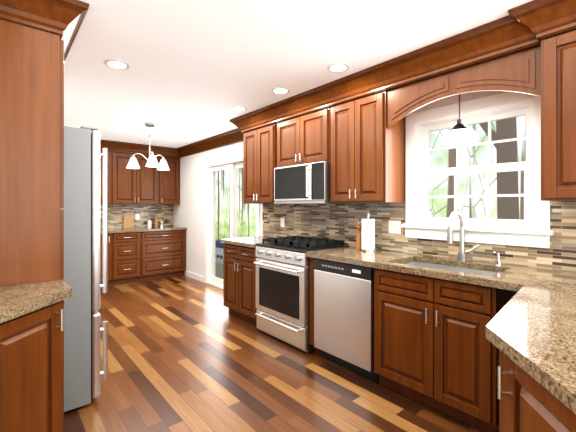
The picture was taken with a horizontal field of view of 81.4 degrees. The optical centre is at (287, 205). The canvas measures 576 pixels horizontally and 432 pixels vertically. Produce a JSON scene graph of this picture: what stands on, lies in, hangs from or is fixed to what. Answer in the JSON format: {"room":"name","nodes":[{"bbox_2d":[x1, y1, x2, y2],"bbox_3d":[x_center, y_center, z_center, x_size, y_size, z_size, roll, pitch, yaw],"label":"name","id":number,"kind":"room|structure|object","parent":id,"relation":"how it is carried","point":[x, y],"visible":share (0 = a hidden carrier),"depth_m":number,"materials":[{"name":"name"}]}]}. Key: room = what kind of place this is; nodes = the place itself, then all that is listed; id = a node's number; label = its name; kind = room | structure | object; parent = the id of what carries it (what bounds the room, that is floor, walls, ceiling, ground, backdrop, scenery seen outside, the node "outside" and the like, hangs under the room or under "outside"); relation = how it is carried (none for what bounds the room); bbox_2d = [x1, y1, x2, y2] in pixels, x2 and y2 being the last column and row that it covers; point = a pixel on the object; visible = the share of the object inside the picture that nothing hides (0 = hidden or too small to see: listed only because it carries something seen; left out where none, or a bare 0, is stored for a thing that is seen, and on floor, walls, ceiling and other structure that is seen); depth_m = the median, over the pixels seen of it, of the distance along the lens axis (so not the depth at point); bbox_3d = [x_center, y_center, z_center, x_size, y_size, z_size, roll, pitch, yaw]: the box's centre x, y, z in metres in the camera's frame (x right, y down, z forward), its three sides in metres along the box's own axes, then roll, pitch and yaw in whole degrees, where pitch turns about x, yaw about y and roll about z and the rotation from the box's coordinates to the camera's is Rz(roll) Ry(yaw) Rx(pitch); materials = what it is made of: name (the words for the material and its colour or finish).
{"room":"kitchen","nodes":[
{"label":"kitchen","id":0,"kind":"room"},
{"bbox_2d":[100,204,173,227],"bbox_3d":[-3.211,0.181,6.005,2.364,0.443,0.006,0,0,-41],"label":"tile backsplash","id":1,"kind":"structure","parent":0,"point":[116,212],"depth_m":6.36,"materials":[{"name":"tile"}]},
{"bbox_2d":[135,214,139,219],"bbox_3d":[-2.839,0.203,6.317,0.075,0.115,0.006,0,0,-41],"label":"electrical outlet plate","id":2,"kind":"object","parent":1,"relation":"attached to","point":[137,216],"depth_m":6.32,"materials":[{"name":"white plastic"}]},
{"bbox_2d":[63,275,482,431],"bbox_3d":[-0.624,1.370,2.497,3.330,0.100,9.000,0,0,-41],"label":"floor","id":3,"kind":"structure","parent":0,"point":[187,354],"depth_m":2.50,"materials":[{"name":"brown wood"}]},
{"bbox_2d":[0,300,62,431],"bbox_3d":[-1.206,0.882,1.308,0.593,0.875,0.841,0,0,-41],"label":"base cabinet","id":4,"kind":"object","parent":3,"relation":"on","point":[31,371],"visible":1,"depth_m":1.43,"materials":[{"name":"brown wood"}]},
{"bbox_2d":[0,279,71,322],"bbox_3d":[-1.177,0.423,1.299,0.625,0.040,0.895,0,0,-41],"label":"countertop","id":5,"kind":"structure","parent":4,"relation":"on","point":[18,300],"depth_m":1.51,"materials":[{"name":"stone"}]},
{"bbox_2d":[0,19,63,421],"bbox_3d":[-1.567,0.194,1.755,0.628,2.252,0.295,0,0,-41],"label":"pantry cabinet","id":6,"kind":"object","parent":3,"relation":"on","point":[31,153],"visible":0.71,"depth_m":1.75,"materials":[{"name":"brown wood"}]},
{"bbox_2d":[60,126,107,411],"bbox_3d":[-1.848,0.400,2.331,0.898,1.840,0.915,0,0,-41],"label":"fridge","id":7,"kind":"object","parent":3,"relation":"on","point":[81,209],"visible":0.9,"depth_m":2.17,"materials":[{"name":"grey metal"}]},
{"bbox_2d":[100,233,111,285],"bbox_3d":[-3.293,0.882,5.492,0.610,0.875,0.628,0,0,-41],"label":"base cabinet","id":8,"kind":"object","parent":3,"relation":"on","point":[109,258],"visible":0.17,"depth_m":5.44,"materials":[{"name":"brown wood"}]},
{"bbox_2d":[111,232,139,285],"bbox_3d":[-2.889,0.882,5.839,0.450,0.875,0.628,0,0,-41],"label":"base cabinet","id":9,"kind":"object","parent":3,"relation":"on","point":[125,258],"visible":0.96,"depth_m":5.62,"materials":[{"name":"brown wood"}]},
{"bbox_2d":[139,230,185,281],"bbox_3d":[-2.406,0.882,6.254,0.818,0.875,0.628,0,0,-41],"label":"base cabinet","id":10,"kind":"object","parent":3,"relation":"on","point":[162,254],"visible":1,"depth_m":6.03,"materials":[{"name":"brown wood"}]},
{"bbox_2d":[100,226,186,233],"bbox_3d":[-2.824,0.423,5.909,1.904,0.040,0.642,0,0,-41],"label":"countertop","id":11,"kind":"structure","parent":10,"relation":"on","point":[134,229],"depth_m":5.96,"materials":[{"name":"stone"}]},
{"bbox_2d":[123,215,133,227],"bbox_3d":[-2.932,0.285,6.169,0.180,0.237,0.052,0,0,-41],"label":"cutting board","id":12,"kind":"object","parent":11,"relation":"on","point":[128,221],"visible":0.98,"depth_m":6.16,"materials":[{"name":"brown wood"}]},
{"bbox_2d":[148,218,163,226],"bbox_3d":[-2.531,0.316,6.422,0.098,0.172,0.305,0,0,43],"label":"jars","id":13,"kind":"object","parent":11,"relation":"on","point":[161,223],"visible":1,"depth_m":6.38,"materials":[{"name":"white ceramic"}]},
{"bbox_2d":[223,243,257,324],"bbox_3d":[-0.351,0.882,3.998,0.628,0.875,0.720,0,0,-41],"label":"base cabinet","id":14,"kind":"object","parent":3,"relation":"on","point":[239,283],"visible":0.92,"depth_m":3.80,"materials":[{"name":"brown wood"}]},
{"bbox_2d":[220,236,273,247],"bbox_3d":[-0.350,0.423,4.003,0.630,0.040,0.725,0,0,-41],"label":"countertop","id":15,"kind":"structure","parent":14,"relation":"on","point":[251,242],"depth_m":3.91,"materials":[{"name":"stone"}]},
{"bbox_2d":[253,236,348,352],"bbox_3d":[0.115,0.823,3.416,0.671,0.955,0.768,0,0,-41],"label":"range","id":16,"kind":"object","parent":3,"relation":"on","point":[282,288],"visible":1,"depth_m":3.19,"materials":[{"name":"silver metal"}]},
{"bbox_2d":[309,257,320,355],"bbox_3d":[0.431,0.882,3.130,0.575,0.875,0.077,0,0,-41],"label":"base cabinet","id":17,"kind":"object","parent":3,"relation":"on","point":[311,304],"visible":0.18,"depth_m":2.95,"materials":[{"name":"brown wood"}]},
{"bbox_2d":[314,258,378,382],"bbox_3d":[0.640,0.886,2.862,0.598,0.868,0.587,0,0,-41],"label":"dishwasher","id":18,"kind":"object","parent":3,"relation":"on","point":[343,314],"visible":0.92,"depth_m":2.63,"materials":[{"name":"silver metal"}]},
{"bbox_2d":[374,268,516,431],"bbox_3d":[1.088,0.882,2.325,0.628,0.875,0.797,0,0,-41],"label":"base cabinet","id":19,"kind":"object","parent":3,"relation":"on","point":[435,348],"visible":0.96,"depth_m":2.08,"materials":[{"name":"brown wood"}]},
{"bbox_2d":[497,350,575,431],"bbox_3d":[1.166,0.882,1.121,2.080,0.876,0.780,0,0,-41],"label":"base cabinet","id":20,"kind":"object","parent":3,"relation":"on","point":[528,402],"visible":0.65,"depth_m":0.71,"materials":[{"name":"brown wood"}]},
{"bbox_2d":[305,246,575,288],"bbox_3d":[1.188,0.423,2.215,0.630,0.040,2.450,0,0,-41],"label":"countertop","id":21,"kind":"structure","parent":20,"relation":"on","point":[380,259],"depth_m":2.31,"materials":[{"name":"stone"}]},
{"bbox_2d":[356,223,360,248],"bbox_3d":[0.665,0.279,3.137,0.060,0.248,0.060,0,0,-41],"label":"pepper mill","id":22,"kind":"object","parent":21,"relation":"on","point":[358,238],"visible":0.94,"depth_m":3.12,"materials":[{"name":"brown wood"}]},
{"bbox_2d":[360,212,376,251],"bbox_3d":[0.724,0.227,3.023,0.150,0.352,0.150,0,0,-41],"label":"paper towel holder","id":23,"kind":"object","parent":21,"relation":"on","point":[367,234],"visible":1,"depth_m":2.97,"materials":[{"name":"white paper"}]},
{"bbox_2d":[403,261,499,275],"bbox_3d":[1.088,0.552,2.308,0.424,0.215,0.704,0,0,-41],"label":"sink basin","id":24,"kind":"object","parent":21,"relation":"in","point":[460,269],"visible":0.02,"depth_m":2.46,"materials":[{"name":"silver metal"}]},
{"bbox_2d":[447,211,479,261],"bbox_3d":[1.233,0.219,2.358,0.249,0.368,0.148,0,0,-41],"label":"faucet","id":25,"kind":"object","parent":21,"relation":"on","point":[462,253],"visible":1,"depth_m":2.43,"materials":[{"name":"silver metal"}]},
{"bbox_2d":[494,251,500,264],"bbox_3d":[1.418,0.353,2.275,0.089,0.100,0.036,0,0,-41],"label":"soap dispenser","id":26,"kind":"object","parent":21,"relation":"on","point":[497,261],"visible":1,"depth_m":2.28,"materials":[{"name":"silver metal"}]},
{"bbox_2d":[486,282,575,413],"bbox_3d":[0.912,0.423,0.910,1.470,0.040,0.830,0,0,-41],"label":"countertop","id":27,"kind":"structure","parent":20,"relation":"on","point":[531,328],"depth_m":1.06,"materials":[{"name":"stone"}]},
{"bbox_2d":[529,270,575,285],"bbox_3d":[1.697,0.423,1.585,0.360,0.040,0.830,0,0,-41],"label":"countertop","id":28,"kind":"structure","parent":20,"relation":"on","point":[545,275],"depth_m":1.91,"materials":[{"name":"stone"}]},
{"bbox_2d":[64,0,532,147],"bbox_3d":[-0.624,-1.140,2.497,3.330,0.080,9.000,0,0,-41],"label":"ceiling","id":29,"kind":"structure","parent":0,"point":[197,70],"depth_m":2.38,"materials":[{"name":"white paint"}]},
{"bbox_2d":[104,59,129,69],"bbox_3d":[-1.329,-1.097,2.603,0.180,0.006,0.180,0,0,-41],"label":"recessed light","id":30,"kind":"object","parent":29,"relation":"in","point":[116,64],"visible":1,"depth_m":2.59,"materials":[{"name":"white"}]},
{"bbox_2d":[127,123,168,169],"bbox_3d":[-1.808,-0.802,4.463,0.537,0.594,0.522,0,0,-41],"label":"chandelier","id":31,"kind":"object","parent":29,"relation":"hanging from","point":[151,162],"visible":1,"depth_m":4.45,"materials":[{"name":"white glass"}]},
{"bbox_2d":[231,106,246,110],"bbox_3d":[-0.552,-1.097,3.786,0.180,0.006,0.180,0,0,-41],"label":"recessed light","id":32,"kind":"object","parent":29,"relation":"in","point":[237,108],"visible":1,"depth_m":3.77,"materials":[{"name":"white"}]},
{"bbox_2d":[271,87,289,93],"bbox_3d":[-0.072,-1.097,3.196,0.180,0.006,0.180,0,0,-41],"label":"recessed light","id":33,"kind":"object","parent":29,"relation":"in","point":[280,90],"visible":1,"depth_m":3.18,"materials":[{"name":"white"}]},
{"bbox_2d":[327,63,349,72],"bbox_3d":[0.399,-1.097,2.665,0.180,0.006,0.180,0,0,-41],"label":"recessed light","id":34,"kind":"object","parent":29,"relation":"in","point":[338,67],"visible":1,"depth_m":2.65,"materials":[{"name":"white"}]},
{"bbox_2d":[441,94,478,146],"bbox_3d":[1.230,-0.680,2.404,0.244,0.498,0.244,0,0,-41],"label":"pendant lamp","id":35,"kind":"object","parent":29,"relation":"hanging from","point":[459,133],"visible":0.81,"depth_m":2.34,"materials":[{"name":"white glass"}]},
{"bbox_2d":[174,91,570,276],"bbox_3d":[0.630,0.110,3.477,0.150,2.420,8.850,0,0,-41],"label":"wall","id":36,"kind":"structure","parent":0,"point":[189,211],"depth_m":5.97,"materials":[{"name":"white paint"}]},
{"bbox_2d":[186,271,203,282],"bbox_3d":[-1.672,1.270,6.028,0.014,0.100,0.720,0,0,-41],"label":"baseboard","id":37,"kind":"structure","parent":36,"relation":"attached to","point":[195,276],"depth_m":6.00,"materials":[{"name":"white wood"}]},
{"bbox_2d":[204,153,259,288],"bbox_3d":[-0.854,0.280,5.188,0.168,2.080,1.620,0,0,-41],"label":"door frame","id":38,"kind":"structure","parent":36,"relation":"attached to","point":[232,165],"depth_m":5.66,"materials":[{"name":"white wood"}]},
{"bbox_2d":[243,124,276,203],"bbox_3d":[-0.263,-0.480,4.114,0.354,0.900,0.640,0,0,-41],"label":"upper cabinet","id":39,"kind":"object","parent":36,"relation":"attached to","point":[259,155],"visible":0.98,"depth_m":3.98,"materials":[{"name":"brown wood"}]},
{"bbox_2d":[0,0,575,157],"bbox_3d":[-1.194,-1.015,3.159,3.026,0.166,6.948,0,0,-41],"label":"crown molding","id":40,"kind":"structure","parent":36,"relation":"attached to","point":[528,25],"depth_m":2.23,"materials":[{"name":"brown wood"}]},
{"bbox_2d":[277,108,330,167],"bbox_3d":[0.230,-0.675,3.541,0.354,0.510,0.790,0,0,-41],"label":"upper cabinet","id":41,"kind":"object","parent":36,"relation":"attached to","point":[305,139],"visible":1,"depth_m":3.40,"materials":[{"name":"brown wood"}]},
{"bbox_2d":[274,161,349,203],"bbox_3d":[0.215,-0.221,3.502,0.426,0.392,0.760,0,0,-41],"label":"microwave","id":42,"kind":"object","parent":36,"relation":"attached to","point":[309,183],"visible":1,"depth_m":3.33,"materials":[{"name":"silver metal"}]},
{"bbox_2d":[331,91,404,202],"bbox_3d":[0.688,-0.480,3.009,0.354,0.900,0.595,0,0,-41],"label":"upper cabinet","id":43,"kind":"object","parent":36,"relation":"attached to","point":[367,155],"visible":1,"depth_m":2.85,"materials":[{"name":"brown wood"}]},
{"bbox_2d":[263,128,575,271],"bbox_3d":[0.939,-0.139,2.997,0.005,1.083,3.920,0,0,-41],"label":"tile backsplash","id":44,"kind":"structure","parent":36,"relation":"attached to","point":[334,221],"depth_m":2.95,"materials":[{"name":"tile"}]},
{"bbox_2d":[281,218,284,226],"bbox_3d":[-0.067,0.203,4.159,0.006,0.115,0.075,0,0,-41],"label":"electrical outlet plate","id":45,"kind":"object","parent":44,"relation":"attached to","point":[282,219],"depth_m":4.15,"materials":[{"name":"white plastic"}]},
{"bbox_2d":[389,220,400,233],"bbox_3d":[0.948,0.187,2.979,0.006,0.115,0.120,0,0,-41],"label":"electrical outlet plate","id":46,"kind":"object","parent":44,"relation":"attached to","point":[394,227],"depth_m":2.97,"materials":[{"name":"white plastic"}]},
{"bbox_2d":[401,91,553,247],"bbox_3d":[1.387,-0.260,2.551,0.210,1.060,1.040,0,0,-41],"label":"window","id":47,"kind":"structure","parent":36,"relation":"in","point":[532,229],"depth_m":2.48,"materials":[{"name":"white wood"}]},
{"bbox_2d":[541,30,575,200],"bbox_3d":[1.795,-0.480,1.676,0.414,0.900,0.800,0,0,-41],"label":"upper cabinet","id":48,"kind":"object","parent":36,"relation":"attached to","point":[558,117],"visible":1,"depth_m":1.81,"materials":[{"name":"brown wood"}]},
{"bbox_2d":[387,46,540,127],"bbox_3d":[1.141,-0.779,2.322,0.032,0.298,1.028,0,0,-41],"label":"window valance","id":49,"kind":"object","parent":48,"relation":"attached to","point":[519,72],"visible":1,"depth_m":2.20,"materials":[{"name":"brown wood"}]},
{"bbox_3d":[-3.453,0.110,5.901,3.180,2.420,0.150,0,0,-41],"label":"wall","id":50,"kind":"structure","parent":0,"visible":0},
{"bbox_2d":[100,151,110,203],"bbox_3d":[-3.457,-0.480,5.552,0.900,0.900,0.354,0,0,-41],"label":"upper cabinet","id":51,"kind":"object","parent":50,"relation":"attached to","point":[109,178],"visible":0.04,"depth_m":5.71,"materials":[{"name":"brown wood"}]},
{"bbox_2d":[111,152,157,203],"bbox_3d":[-2.811,-0.480,6.108,0.800,0.900,0.354,0,0,-41],"label":"upper cabinet","id":52,"kind":"object","parent":50,"relation":"attached to","point":[134,186],"visible":0.9,"depth_m":5.97,"materials":[{"name":"brown wood"}]},
{"bbox_2d":[158,156,179,204],"bbox_3d":[-2.350,-0.480,6.503,0.410,0.900,0.354,0,0,-41],"label":"upper cabinet","id":53,"kind":"object","parent":50,"relation":"attached to","point":[169,187],"visible":0.81,"depth_m":6.40,"materials":[{"name":"brown wood"}]},
{"label":"outside","id":54,"kind":"structure","parent":0,"visible":0},
{"bbox_2d":[215,262,222,278],"bbox_3d":[3.009,1.855,7.865,9.180,0.830,20.000,0,0,-41],"label":"ground","id":55,"kind":"structure","parent":54,"point":[218,270],"depth_m":7.48,"materials":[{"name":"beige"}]},
{"bbox_2d":[215,247,223,263],"bbox_3d":[-1.766,1.694,9.759,0.050,0.848,3.300,0,0,-41],"label":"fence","id":56,"kind":"object","parent":55,"relation":"on","point":[219,255],"visible":0.08,"depth_m":10.10,"materials":[{"name":"white"}]},
{"bbox_2d":[215,239,223,248],"bbox_3d":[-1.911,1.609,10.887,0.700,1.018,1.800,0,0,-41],"label":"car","id":57,"kind":"object","parent":55,"relation":"on","point":[218,244],"visible":0.1,"depth_m":10.82,"materials":[{"name":"blue metal"}]},
{"bbox_2d":[479,117,519,219],"bbox_3d":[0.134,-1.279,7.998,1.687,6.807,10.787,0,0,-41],"label":"trunk","id":58,"kind":"object","parent":55,"relation":"on","point":[507,183],"visible":0.02,"depth_m":3.98,"materials":[{"name":"brown plant"}]},
{"bbox_2d":[215,115,525,240],"bbox_3d":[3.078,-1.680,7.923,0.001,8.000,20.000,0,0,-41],"label":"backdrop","id":59,"kind":"structure","parent":54,"point":[471,184],"depth_m":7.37,"materials":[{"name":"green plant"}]}
]}

